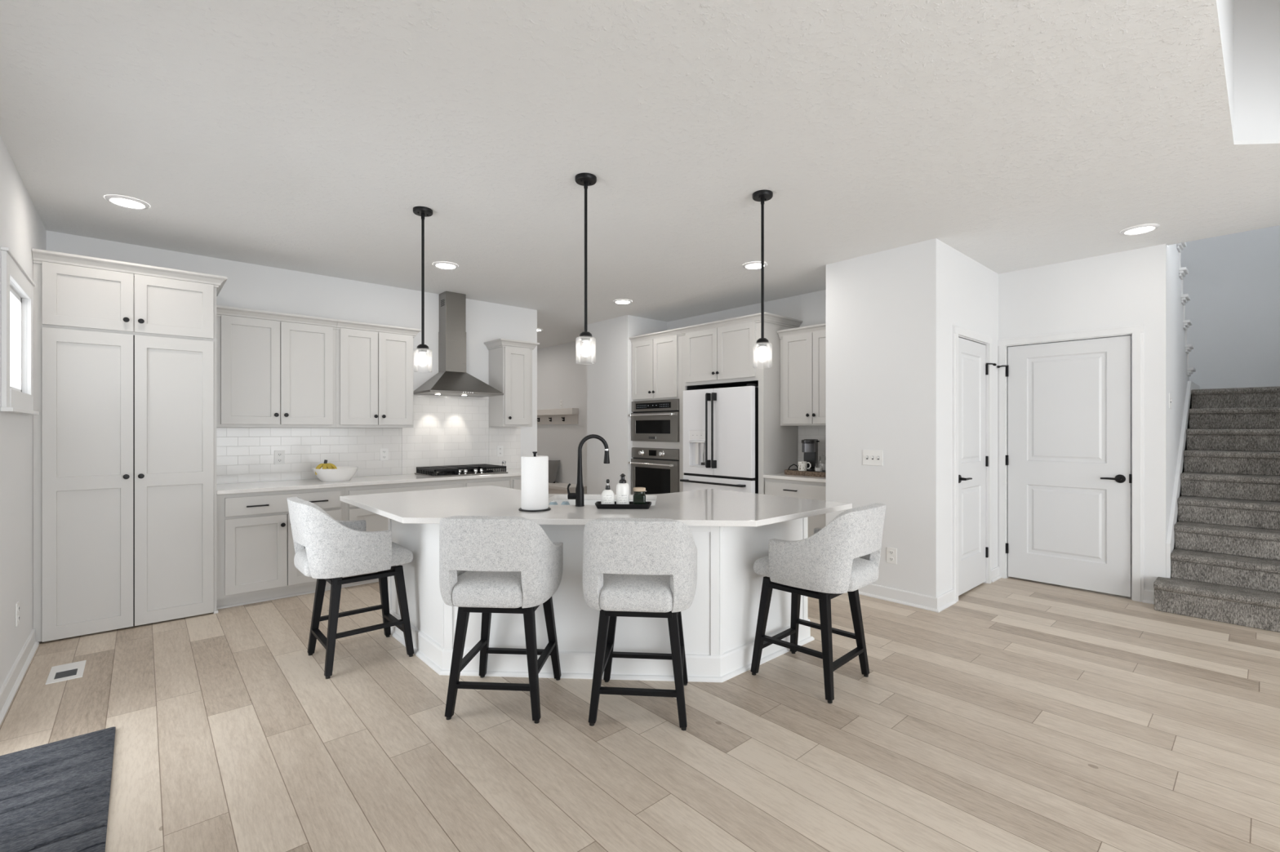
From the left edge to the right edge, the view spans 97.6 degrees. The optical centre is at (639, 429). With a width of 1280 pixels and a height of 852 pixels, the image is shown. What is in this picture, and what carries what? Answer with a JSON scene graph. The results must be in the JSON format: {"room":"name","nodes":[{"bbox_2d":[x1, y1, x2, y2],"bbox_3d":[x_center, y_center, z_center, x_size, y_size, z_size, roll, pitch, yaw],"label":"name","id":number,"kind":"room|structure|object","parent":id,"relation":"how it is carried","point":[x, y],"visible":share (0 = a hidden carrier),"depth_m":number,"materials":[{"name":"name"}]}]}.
{"room":"open-plan kitchen","nodes":[
{"label":"open-plan kitchen","id":0,"kind":"room"},
{"bbox_2d":[0,135,46,688],"bbox_3d":[-1.010,-0.033,0.285,0.120,2.745,9.970,0,0,-42],"label":"wall","id":1,"kind":"structure","parent":0,"point":[22,229],"depth_m":2.99,"materials":[{"name":"white paint"}]},
{"bbox_2d":[15,600,19,626],"bbox_3d":[-3.365,0.998,3.029,0.010,0.122,0.078,0,0,-42],"label":"wall outlet","id":2,"kind":"object","parent":1,"relation":"attached to","point":[17,605],"visible":1,"depth_m":3.01,"materials":[{"name":"white plastic"}]},
{"bbox_2d":[0,628,39,725],"bbox_3d":[-3.297,1.290,2.966,0.028,0.100,1.375,0,0,-42],"label":"baseboard","id":3,"kind":"structure","parent":1,"relation":"attached to","point":[11,683],"depth_m":2.94,"materials":[{"name":"white wood"}]},
{"bbox_2d":[0,246,39,414],"bbox_3d":[-3.391,-0.480,3.006,0.140,0.790,0.924,0,0,-42],"label":"window","id":4,"kind":"structure","parent":1,"relation":"in","point":[13,400],"depth_m":3.04,"materials":[{"name":"white"}]},
{"bbox_2d":[46,230,537,484],"bbox_3d":[-2.748,-0.033,5.332,3.995,2.745,0.120,0,0,-42],"label":"wall","id":5,"kind":"structure","parent":0,"point":[247,286],"depth_m":5.23,"materials":[{"name":"white paint"}]},
{"bbox_2d":[216,305,337,427],"bbox_3d":[-3.066,-0.481,4.709,0.857,0.936,0.387,0,0,-42],"label":"upper cabinet","id":6,"kind":"object","parent":5,"relation":"attached to","point":[274,370],"visible":0.98,"depth_m":4.56,"materials":[{"name":"grey wood"}]},
{"bbox_2d":[216,394,520,484],"bbox_3d":[-2.447,0.051,5.513,2.855,0.800,0.010,0,0,-42],"label":"tile backsplash","id":7,"kind":"structure","parent":5,"relation":"attached to","point":[446,430],"depth_m":5.43,"materials":[{"name":"white tile"}]},
{"bbox_2d":[274,450,284,464],"bbox_3d":[-3.142,0.248,4.881,0.078,0.122,0.010,0,0,-42],"label":"wall outlet","id":8,"kind":"object","parent":7,"relation":"attached to","point":[279,455],"visible":1,"depth_m":4.88,"materials":[{"name":"white plastic"}]},
{"bbox_2d":[379,448,388,461],"bbox_3d":[-2.494,0.248,5.458,0.078,0.122,0.010,0,0,-42],"label":"wall outlet","id":9,"kind":"object","parent":7,"relation":"attached to","point":[384,452],"visible":1,"depth_m":5.45,"materials":[{"name":"white plastic"}]},
{"bbox_2d":[497,445,503,457],"bbox_3d":[-1.569,0.248,6.281,0.078,0.122,0.010,0,0,-42],"label":"wall outlet","id":10,"kind":"object","parent":7,"relation":"attached to","point":[500,448],"visible":1,"depth_m":6.28,"materials":[{"name":"white plastic"}]},
{"bbox_2d":[336,320,421,427],"bbox_3d":[-2.475,-0.481,5.234,0.722,0.936,0.387,0,0,-42],"label":"upper cabinet","id":11,"kind":"object","parent":5,"relation":"attached to","point":[375,362],"visible":1,"depth_m":5.08,"materials":[{"name":"grey wood"}]},
{"bbox_2d":[413,291,503,397],"bbox_3d":[-1.855,-0.874,5.722,0.766,1.060,0.483,0,0,-42],"label":"range hood","id":12,"kind":"object","parent":5,"relation":"attached to","point":[451,379],"visible":0.95,"depth_m":5.73,"materials":[{"name":"silver metal"}]},
{"bbox_2d":[484,338,539,426],"bbox_3d":[-1.415,-0.488,6.178,0.472,0.927,0.387,0,0,-42],"label":"upper cabinet","id":13,"kind":"object","parent":5,"relation":"attached to","point":[510,361],"visible":1,"depth_m":6.06,"materials":[{"name":"grey wood"}]},
{"bbox_2d":[537,340,586,485],"bbox_3d":[-1.904,-0.033,8.660,1.930,2.745,4.730,0,0,-42],"label":"wall","id":14,"kind":"structure","parent":0,"point":[559,377],"depth_m":9.24,"materials":[{"name":"white paint"}]},
{"bbox_2d":[537,408,578,424],"bbox_3d":[-1.692,-0.205,9.624,0.130,0.250,2.012,0,0,-42],"label":"coat rack","id":15,"kind":"object","parent":14,"relation":"attached to","point":[566,415],"visible":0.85,"depth_m":9.24,"materials":[{"name":"white paint"}]},
{"bbox_2d":[537,408,578,416],"bbox_3d":[-1.692,-0.280,9.624,0.130,0.100,2.012,0,0,-42],"label":"shelf","id":16,"kind":"object","parent":15,"relation":"attached to","point":[566,411],"depth_m":9.15,"materials":[{"name":"white paint"}]},
{"bbox_2d":[586,315,666,494],"bbox_3d":[-0.134,-0.033,7.475,0.800,2.745,0.845,0,0,-42],"label":"wall","id":17,"kind":"structure","parent":0,"point":[609,380],"depth_m":7.15,"materials":[{"name":"white paint"}]},
{"bbox_2d":[0,0,1279,349],"bbox_3d":[-0.041,-1.415,3.979,6.490,0.020,14.200,0,0,-42],"label":"ceiling","id":18,"kind":"structure","parent":0,"point":[300,135],"depth_m":2.70,"materials":[{"name":"white paint"}]},
{"bbox_2d":[104,195,150,208],"bbox_3d":[-3.167,-1.399,3.460,0.208,0.012,0.208,0,0,-42],"label":"recessed light","id":19,"kind":"object","parent":18,"relation":"in","point":[122,201],"visible":1,"depth_m":3.44,"materials":[{"name":"white plastic"}]},
{"bbox_2d":[413,206,432,373],"bbox_3d":[-1.391,-0.886,3.588,0.120,1.038,0.120,0,0,-42],"label":"pendant light","id":20,"kind":"object","parent":18,"relation":"hanging from","point":[423,211],"visible":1,"depth_m":3.58,"materials":[{"name":"black metal"}]},
{"bbox_2d":[418,348,426,352],"bbox_3d":[-1.391,-0.502,3.588,0.050,0.022,0.050,0,0,-42],"label":"socket","id":21,"kind":"object","parent":20,"relation":"attached to","point":[420,350],"depth_m":3.57,"materials":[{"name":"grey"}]},
{"bbox_2d":[432,261,458,269],"bbox_3d":[-1.665,-1.399,4.797,0.208,0.012,0.208,0,0,-42],"label":"recessed light","id":22,"kind":"object","parent":18,"relation":"in","point":[441,264],"visible":1,"depth_m":4.78,"materials":[{"name":"white"}]},
{"bbox_2d":[574,173,596,364],"bbox_3d":[-0.302,-0.886,3.127,0.120,1.038,0.120,0,0,-42],"label":"pendant light","id":23,"kind":"object","parent":18,"relation":"hanging from","point":[585,180],"visible":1,"depth_m":3.12,"materials":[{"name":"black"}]},
{"bbox_2d":[581,336,590,342],"bbox_3d":[-0.302,-0.502,3.127,0.050,0.022,0.050,0,0,-42],"label":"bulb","id":24,"kind":"object","parent":23,"relation":"attached to","point":[584,339],"depth_m":3.11,"materials":[{"name":"white glass"}]},
{"bbox_2d":[613,299,631,304],"bbox_3d":[-0.190,-1.399,6.163,0.208,0.012,0.208,0,0,-42],"label":"recessed light","id":25,"kind":"object","parent":18,"relation":"in","point":[616,301],"visible":1,"depth_m":6.13,"materials":[{"name":"white"}]},
{"bbox_2d":[742,261,767,269],"bbox_3d":[0.984,-1.399,4.798,0.208,0.012,0.208,0,0,-42],"label":"recessed light","id":26,"kind":"object","parent":18,"relation":"in","point":[750,265],"visible":0.8,"depth_m":4.78,"materials":[{"name":"white"}]},
{"bbox_2d":[752,189,773,368],"bbox_3d":[0.732,-0.886,3.345,0.120,1.038,0.120,0,0,-42],"label":"pendant light","id":27,"kind":"object","parent":18,"relation":"hanging from","point":[762,196],"visible":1,"depth_m":3.34,"materials":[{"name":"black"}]},
{"bbox_2d":[758,342,766,347],"bbox_3d":[0.732,-0.502,3.345,0.050,0.022,0.050,0,0,-42],"label":"socket","id":28,"kind":"object","parent":27,"relation":"attached to","point":[760,344],"depth_m":3.33,"materials":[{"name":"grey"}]},
{"bbox_2d":[1120,223,1159,235],"bbox_3d":[3.512,-1.399,3.936,0.208,0.012,0.208,0,0,-42],"label":"recessed light","id":29,"kind":"object","parent":18,"relation":"in","point":[1143,228],"visible":1,"depth_m":3.92,"materials":[{"name":"white"}]},
{"bbox_2d":[0,577,1279,851],"bbox_3d":[0.982,1.390,4.890,9.230,0.100,14.200,0,0,-42],"label":"floor","id":30,"kind":"structure","parent":0,"point":[1017,715],"depth_m":2.41,"materials":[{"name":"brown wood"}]},
{"bbox_2d":[0,726,115,851],"bbox_3d":[-1.934,1.333,1.759,0.376,0.014,1.640,0,0,-42],"label":"rug","id":31,"kind":"object","parent":30,"relation":"on","point":[55,796],"visible":1,"depth_m":2.02,"materials":[{"name":"grey fabric"}]},
{"bbox_2d":[45,660,86,684],"bbox_3d":[-3.155,1.337,3.082,0.138,0.005,0.284,0,0,-42],"label":"floor vent","id":32,"kind":"object","parent":30,"relation":"in","point":[70,671],"visible":1,"depth_m":3.07,"materials":[{"name":"white metal"}]},
{"bbox_2d":[31,248,227,642],"bbox_3d":[-3.601,0.116,4.018,0.970,2.448,0.707,0,0,-42],"label":"pantry cabinet","id":33,"kind":"object","parent":30,"relation":"on","point":[124,429],"visible":1,"depth_m":3.73,"materials":[{"name":"grey wood"}]},
{"bbox_2d":[216,486,345,609],"bbox_3d":[-2.977,0.911,4.614,0.865,0.857,0.638,0,0,-42],"label":"base cabinet","id":34,"kind":"object","parent":30,"relation":"on","point":[255,553],"visible":0.77,"depth_m":4.30,"materials":[{"name":"grey wood"}]},
{"bbox_2d":[216,468,520,494],"bbox_3d":[-2.249,0.467,5.271,2.828,0.030,0.614,0,0,-42],"label":"countertop","id":35,"kind":"structure","parent":34,"relation":"on","point":[276,486],"depth_m":4.78,"materials":[{"name":"white stone"}]},
{"bbox_2d":[312,466,358,481],"bbox_3d":[-2.659,0.395,4.890,0.352,0.114,0.352,0,0,-42],"label":"fruit bowl","id":36,"kind":"object","parent":35,"relation":"on","point":[343,473],"visible":0.94,"depth_m":4.77,"materials":[{"name":"white ceramic"}]},
{"bbox_2d":[315,459,337,475],"bbox_3d":[-2.690,0.327,4.806,0.174,0.126,0.070,0,0,-42],"label":"banana bunch","id":37,"kind":"object","parent":36,"relation":"in","point":[325,466],"visible":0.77,"depth_m":4.79,"materials":[{"name":"yellow food"}]},
{"bbox_2d":[414,463,507,477],"bbox_3d":[-1.804,0.416,5.667,0.770,0.072,0.495,0,0,-42],"label":"cooktop","id":38,"kind":"object","parent":35,"relation":"in","point":[475,469],"visible":1,"depth_m":5.56,"materials":[{"name":"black metal"}]},
{"bbox_2d":[414,469,507,477],"bbox_3d":[-1.804,0.446,5.667,0.770,0.012,0.495,0,0,-42],"label":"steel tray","id":39,"kind":"object","parent":38,"relation":"on","point":[448,473],"depth_m":5.52,"materials":[{"name":"grey metal"}]},
{"bbox_2d":[287,496,413,679],"bbox_3d":[-1.694,0.863,3.274,0.613,0.954,0.541,0,0,-42],"label":"bar stool","id":40,"kind":"object","parent":30,"relation":"on","point":[329,549],"visible":1,"depth_m":3.08,"materials":[{"name":"fabric"}]},
{"bbox_2d":[343,479,463,587],"bbox_3d":[-2.265,0.911,5.249,1.041,0.857,0.636,0,0,-42],"label":"base cabinet","id":41,"kind":"object","parent":30,"relation":"on","point":[374,522],"visible":0.12,"depth_m":4.86,"materials":[{"name":"grey wood"}]},
{"bbox_2d":[463,476,510,488],"bbox_3d":[-1.689,0.911,5.762,0.500,0.857,0.636,0,0,-42],"label":"base cabinet","id":42,"kind":"object","parent":30,"relation":"on","point":[502,482],"visible":0.06,"depth_m":5.56,"materials":[{"name":"grey wood"}]},
{"bbox_2d":[439,515,563,724],"bbox_3d":[-0.666,0.863,2.736,0.541,0.954,0.613,0,0,4],"label":"bar stool","id":43,"kind":"object","parent":30,"relation":"on","point":[488,565],"visible":1,"depth_m":2.51,"materials":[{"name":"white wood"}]},
{"bbox_2d":[510,475,520,489],"bbox_3d":[-1.348,0.911,6.065,0.410,0.857,0.636,0,0,-42],"label":"base cabinet","id":44,"kind":"object","parent":30,"relation":"on","point":[515,481],"visible":0.03,"depth_m":5.75,"materials":[{"name":"grey wood"}]},
{"bbox_2d":[548,482,586,493],"bbox_3d":[-1.684,1.115,9.412,0.400,0.450,2.200,0,0,-42],"label":"bench","id":45,"kind":"object","parent":30,"relation":"on","point":[557,487],"visible":0.19,"depth_m":8.70,"materials":[{"name":"white paint"}]},
{"bbox_2d":[548,460,559,483],"bbox_3d":[-1.524,0.707,9.341,0.403,0.383,0.164,0,0,36],"label":"throw pillow","id":46,"kind":"object","parent":45,"relation":"on","point":[553,464],"visible":0.54,"depth_m":9.24,"materials":[{"name":"grey fabric"}]},
{"bbox_2d":[387,499,814,682],"bbox_3d":[-0.306,0.911,3.612,2.830,0.858,1.255,0,0,5],"label":"kitchen island","id":47,"kind":"object","parent":30,"relation":"on","point":[719,626],"visible":0.34,"depth_m":3.05,"materials":[{"name":"white wood"}]},
{"bbox_2d":[339,485,852,526],"bbox_3d":[-0.364,0.465,3.563,2.215,0.030,2.463,0,0,-42],"label":"island countertop","id":48,"kind":"structure","parent":47,"relation":"on","point":[707,507],"depth_m":3.19,"materials":[{"name":"white stone"}]},
{"bbox_2d":[518,451,551,511],"bbox_3d":[-0.586,0.288,3.121,0.176,0.324,0.176,0,0,-42],"label":"paper towel holder","id":49,"kind":"object","parent":48,"relation":"on","point":[533,452],"visible":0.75,"depth_m":3.07,"materials":[{"name":"black metal"}]},
{"bbox_2d":[520,455,548,510],"bbox_3d":[-0.586,0.297,3.121,0.149,0.290,0.149,0,0,-42],"label":"paper towel roll","id":50,"kind":"object","parent":49,"relation":"on","point":[534,470],"visible":0.98,"depth_m":3.06,"materials":[{"name":"white paper"}]},
{"bbox_2d":[567,434,609,506],"bbox_3d":[-0.301,0.240,3.276,0.251,0.419,0.061,0,0,-9],"label":"faucet","id":51,"kind":"object","parent":48,"relation":"on","point":[578,495],"visible":1,"depth_m":3.25,"materials":[{"name":"black metal"}]},
{"bbox_2d":[595,501,651,509],"bbox_3d":[-0.095,0.436,3.196,0.320,0.028,0.124,0,0,1],"label":"tray","id":52,"kind":"object","parent":48,"relation":"on","point":[631,506],"visible":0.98,"depth_m":3.14,"materials":[{"name":"black plastic"}]},
{"bbox_2d":[600,479,614,504],"bbox_3d":[-0.183,0.364,3.188,0.077,0.158,0.077,0,0,-1],"label":"soap bottle","id":53,"kind":"object","parent":52,"relation":"on","point":[607,497],"visible":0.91,"depth_m":3.16,"materials":[{"name":"white plastic"}]},
{"bbox_2d":[616,473,629,504],"bbox_3d":[-0.098,0.348,3.186,0.075,0.190,0.075,0,0,-1],"label":"soap bottle","id":54,"kind":"object","parent":52,"relation":"on","point":[622,487],"visible":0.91,"depth_m":3.16,"materials":[{"name":"white plastic"}]},
{"bbox_2d":[633,487,646,504],"bbox_3d":[-0.001,0.390,3.211,0.078,0.107,0.072,0,0,-1],"label":"candle jar","id":55,"kind":"object","parent":52,"relation":"on","point":[639,495],"visible":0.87,"depth_m":3.18,"materials":[{"name":"green glass"}]},
{"bbox_3d":[-0.246,0.596,3.557,0.728,0.229,0.530,0,0,3],"label":"sink","id":56,"kind":"object","parent":47,"relation":"in","visible":0},
{"bbox_2d":[548,501,557,505],"bbox_3d":[-0.535,0.569,3.457,0.064,0.252,0.063,0,0,-42],"label":"tumbler","id":57,"kind":"object","parent":56,"relation":"in","point":[552,503],"visible":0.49,"depth_m":3.44,"materials":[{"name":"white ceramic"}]},
{"bbox_2d":[560,501,569,505],"bbox_3d":[-0.460,0.572,3.453,0.064,0.246,0.063,0,0,-42],"label":"tumbler","id":58,"kind":"object","parent":56,"relation":"in","point":[565,503],"visible":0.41,"depth_m":3.44,"materials":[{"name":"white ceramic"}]},
{"bbox_2d":[582,517,697,730],"bbox_3d":[0.004,0.863,2.679,0.541,0.954,0.613,0,0,5],"label":"bar stool","id":59,"kind":"object","parent":30,"relation":"on","point":[633,567],"visible":1,"depth_m":2.44,"materials":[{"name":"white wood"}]},
{"bbox_2d":[628,328,681,492],"bbox_3d":[0.390,0.105,6.806,0.658,2.469,0.849,0,0,-42],"label":"tall cabinet","id":60,"kind":"object","parent":30,"relation":"on","point":[656,357],"visible":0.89,"depth_m":6.56,"materials":[{"name":"grey wood"}]},
{"bbox_2d":[628,447,679,494],"bbox_3d":[0.350,0.587,6.790,0.638,0.711,0.802,0,0,-42],"label":"wall oven","id":61,"kind":"object","parent":60,"relation":"in","point":[656,470],"visible":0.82,"depth_m":6.59,"materials":[{"name":"silver metal"}]},
{"bbox_2d":[628,399,679,441],"bbox_3d":[0.313,-0.098,6.757,0.538,0.483,0.802,0,0,-42],"label":"microwave","id":62,"kind":"object","parent":60,"relation":"in","point":[656,420],"visible":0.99,"depth_m":6.58,"materials":[{"name":"silver metal"}]},
{"bbox_2d":[680,383,758,493],"bbox_3d":[0.995,0.432,6.013,0.709,1.755,0.928,0,0,-42],"label":"refrigerator","id":63,"kind":"object","parent":30,"relation":"on","point":[721,425],"visible":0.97,"depth_m":5.76,"materials":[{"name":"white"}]},
{"bbox_2d":[678,311,802,494],"bbox_3d":[1.061,0.105,6.052,0.658,2.469,1.168,0,0,-42],"label":"cabinet","id":64,"kind":"object","parent":30,"relation":"on","point":[717,354],"visible":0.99,"depth_m":5.70,"materials":[{"name":"grey wood"}]},
{"bbox_2d":[764,478,826,537],"bbox_3d":[1.676,0.909,5.378,0.641,0.862,0.763,0,0,-42],"label":"base cabinet","id":65,"kind":"object","parent":30,"relation":"on","point":[780,487],"visible":0.29,"depth_m":5.14,"materials":[{"name":"grey wood"}]},
{"bbox_2d":[763,472,826,483],"bbox_3d":[1.681,0.462,5.383,0.610,0.030,0.764,0,0,-42],"label":"countertop","id":66,"kind":"structure","parent":65,"relation":"on","point":[776,476],"depth_m":5.22,"materials":[{"name":"white stone"}]},
{"bbox_2d":[784,464,826,477],"bbox_3d":[1.694,0.397,5.377,0.260,0.100,0.590,0,0,-42],"label":"serving tray","id":67,"kind":"object","parent":66,"relation":"on","point":[787,472],"visible":0.56,"depth_m":5.33,"materials":[{"name":"brown wood"}]},
{"bbox_2d":[798,461,811,471],"bbox_3d":[1.578,0.356,5.367,0.120,0.088,0.082,0,0,10],"label":"mug","id":68,"kind":"object","parent":67,"relation":"on","point":[802,465],"visible":1,"depth_m":5.34,"materials":[{"name":"white ceramic"}]},
{"bbox_2d":[801,439,819,471],"bbox_3d":[1.664,0.250,5.470,0.137,0.300,0.235,0,0,28],"label":"coffee maker","id":69,"kind":"object","parent":67,"relation":"on","point":[809,446],"visible":0.87,"depth_m":5.45,"materials":[{"name":"black plastic"}]},
{"bbox_2d":[814,461,822,471],"bbox_3d":[1.685,0.351,5.282,0.072,0.094,0.072,0,0,-42],"label":"glass jar","id":70,"kind":"object","parent":67,"relation":"on","point":[816,469],"visible":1,"depth_m":5.27,"materials":[{"name":"white"}]},
{"bbox_2d":[818,453,826,471],"bbox_3d":[1.762,0.320,5.390,0.084,0.157,0.084,0,0,-42],"label":"glass jar","id":71,"kind":"object","parent":67,"relation":"on","point":[824,465],"visible":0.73,"depth_m":5.37,"materials":[{"name":"white"}]},
{"bbox_2d":[750,503,885,703],"bbox_3d":[0.963,0.863,3.005,0.541,0.954,0.613,0,0,-45],"label":"bar stool","id":72,"kind":"object","parent":30,"relation":"on","point":[842,557],"visible":1,"depth_m":2.80,"materials":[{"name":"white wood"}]},
{"bbox_2d":[1153,381,1279,632],"bbox_3d":[5.238,0.440,4.682,2.930,1.800,1.100,0,0,-42],"label":"staircase","id":73,"kind":"structure","parent":30,"relation":"on","point":[1224,423],"depth_m":4.36,"materials":[{"name":"grey carpet"}]},
{"bbox_2d":[666,289,826,387],"bbox_3d":[1.309,-0.033,6.366,0.120,2.745,2.730,0,0,-42],"label":"wall","id":74,"kind":"structure","parent":0,"point":[810,308],"depth_m":5.99,"materials":[{"name":"white paint"}]},
{"bbox_2d":[777,323,826,426],"bbox_3d":[1.772,-0.509,5.463,0.387,0.953,0.763,0,0,-42],"label":"upper cabinet","id":75,"kind":"object","parent":74,"relation":"attached to","point":[802,349],"visible":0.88,"depth_m":5.44,"materials":[{"name":"grey wood"}]},
{"bbox_2d":[797,426,826,467],"bbox_3d":[1.913,0.207,5.589,0.010,0.478,0.763,0,0,-42],"label":"tile backsplash","id":76,"kind":"structure","parent":74,"relation":"attached to","point":[819,433],"depth_m":5.73,"materials":[{"name":"white tile"}]},
{"bbox_2d":[826,238,998,597],"bbox_3d":[2.464,-0.033,4.971,1.550,2.745,0.890,0,0,-42],"label":"wall","id":77,"kind":"structure","parent":0,"point":[891,314],"depth_m":4.37,"materials":[{"name":"white paint"}]},
{"bbox_2d":[862,449,883,466],"bbox_3d":[1.858,0.230,4.473,0.016,0.122,0.165,0,0,-42],"label":"switch plate","id":78,"kind":"object","parent":77,"relation":"attached to","point":[870,457],"visible":1,"depth_m":4.47,"materials":[{"name":"white plastic"}]},
{"bbox_2d":[886,546,897,564],"bbox_3d":[1.961,0.987,4.362,0.010,0.122,0.078,0,0,-42],"label":"wall outlet","id":79,"kind":"object","parent":77,"relation":"attached to","point":[891,553],"visible":1,"depth_m":4.36,"materials":[{"name":"white plastic"}]},
{"bbox_2d":[857,583,956,613],"bbox_3d":[2.005,1.290,4.540,0.348,0.100,0.913,0,0,-42],"label":"baseboard","id":80,"kind":"structure","parent":77,"relation":"attached to","point":[938,604],"depth_m":4.27,"materials":[{"name":"white wood"}]},
{"bbox_2d":[952,324,996,601],"bbox_3d":[2.727,0.267,4.636,0.865,2.146,0.160,0,0,-42],"label":"door","id":81,"kind":"structure","parent":77,"relation":"in","point":[972,363],"depth_m":4.62,"materials":[{"name":"white wood"}]},
{"bbox_2d":[998,244,1167,591],"bbox_3d":[3.623,-0.033,4.744,0.120,2.745,1.230,0,0,-42],"label":"wall","id":82,"kind":"structure","parent":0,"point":[1127,287],"depth_m":4.42,"materials":[{"name":"white paint"}]},
{"bbox_2d":[991,566,1001,582],"bbox_3d":[3.165,1.290,4.980,0.250,0.100,0.028,0,0,-42],"label":"baseboard","id":83,"kind":"structure","parent":82,"relation":"attached to","point":[995,571],"depth_m":4.98,"materials":[{"name":"white wood"}]},
{"bbox_2d":[997,324,1144,602],"bbox_3d":[3.589,0.263,4.721,0.160,2.155,0.995,0,0,-42],"label":"door","id":84,"kind":"structure","parent":82,"relation":"attached to","point":[1071,404],"depth_m":4.67,"materials":[{"name":"white wood"}]},
{"bbox_2d":[1142,589,1154,604],"bbox_3d":[3.922,1.290,4.296,0.028,0.100,0.092,0,0,-42],"label":"baseboard","id":85,"kind":"structure","parent":82,"relation":"attached to","point":[1148,595],"depth_m":4.31,"materials":[{"name":"white wood"}]},
{"bbox_2d":[1167,244,1196,578],"bbox_3d":[5.007,-0.426,5.219,2.580,3.532,0.100,0,0,-42],"label":"wall","id":86,"kind":"structure","parent":0,"point":[1178,379],"depth_m":4.62,"materials":[{"name":"white paint"}]},
{"bbox_2d":[1168,392,1172,408],"bbox_3d":[4.164,-0.220,4.392,0.115,0.122,0.014,0,0,-42],"label":"switch plate","id":87,"kind":"object","parent":86,"relation":"attached to","point":[1170,394],"visible":1,"depth_m":4.38,"materials":[{"name":"white plastic"}]},
{"bbox_2d":[1177,242,1195,376],"bbox_3d":[4.977,-1.126,5.095,1.130,1.224,0.045,0,0,-42],"label":"trim","id":88,"kind":"structure","parent":86,"relation":"attached to","point":[1183,271],"depth_m":5.05,"materials":[{"name":"white wood"}]},
{"bbox_2d":[1180,225,1279,560],"bbox_3d":[5.029,-1.360,5.239,2.760,5.400,2.460,0,0,-42],"label":"wall","id":89,"kind":"structure","parent":0,"point":[1232,283],"depth_m":5.83,"materials":[{"name":"white paint"}]},
{"bbox_2d":[1200,382,1279,389],"bbox_3d":[6.350,-0.418,5.639,0.015,0.084,1.060,0,0,-42],"label":"baseboard","id":90,"kind":"structure","parent":89,"relation":"attached to","point":[1274,384],"depth_m":5.79,"materials":[{"name":"white wood"}]},
{"bbox_2d":[1217,0,1279,140],"bbox_3d":[2.274,-2.743,1.431,4.940,2.635,1.355,0,0,-42],"label":"wall","id":91,"kind":"structure","parent":0,"point":[1250,29],"depth_m":2.76,"materials":[{"name":"white paint"}]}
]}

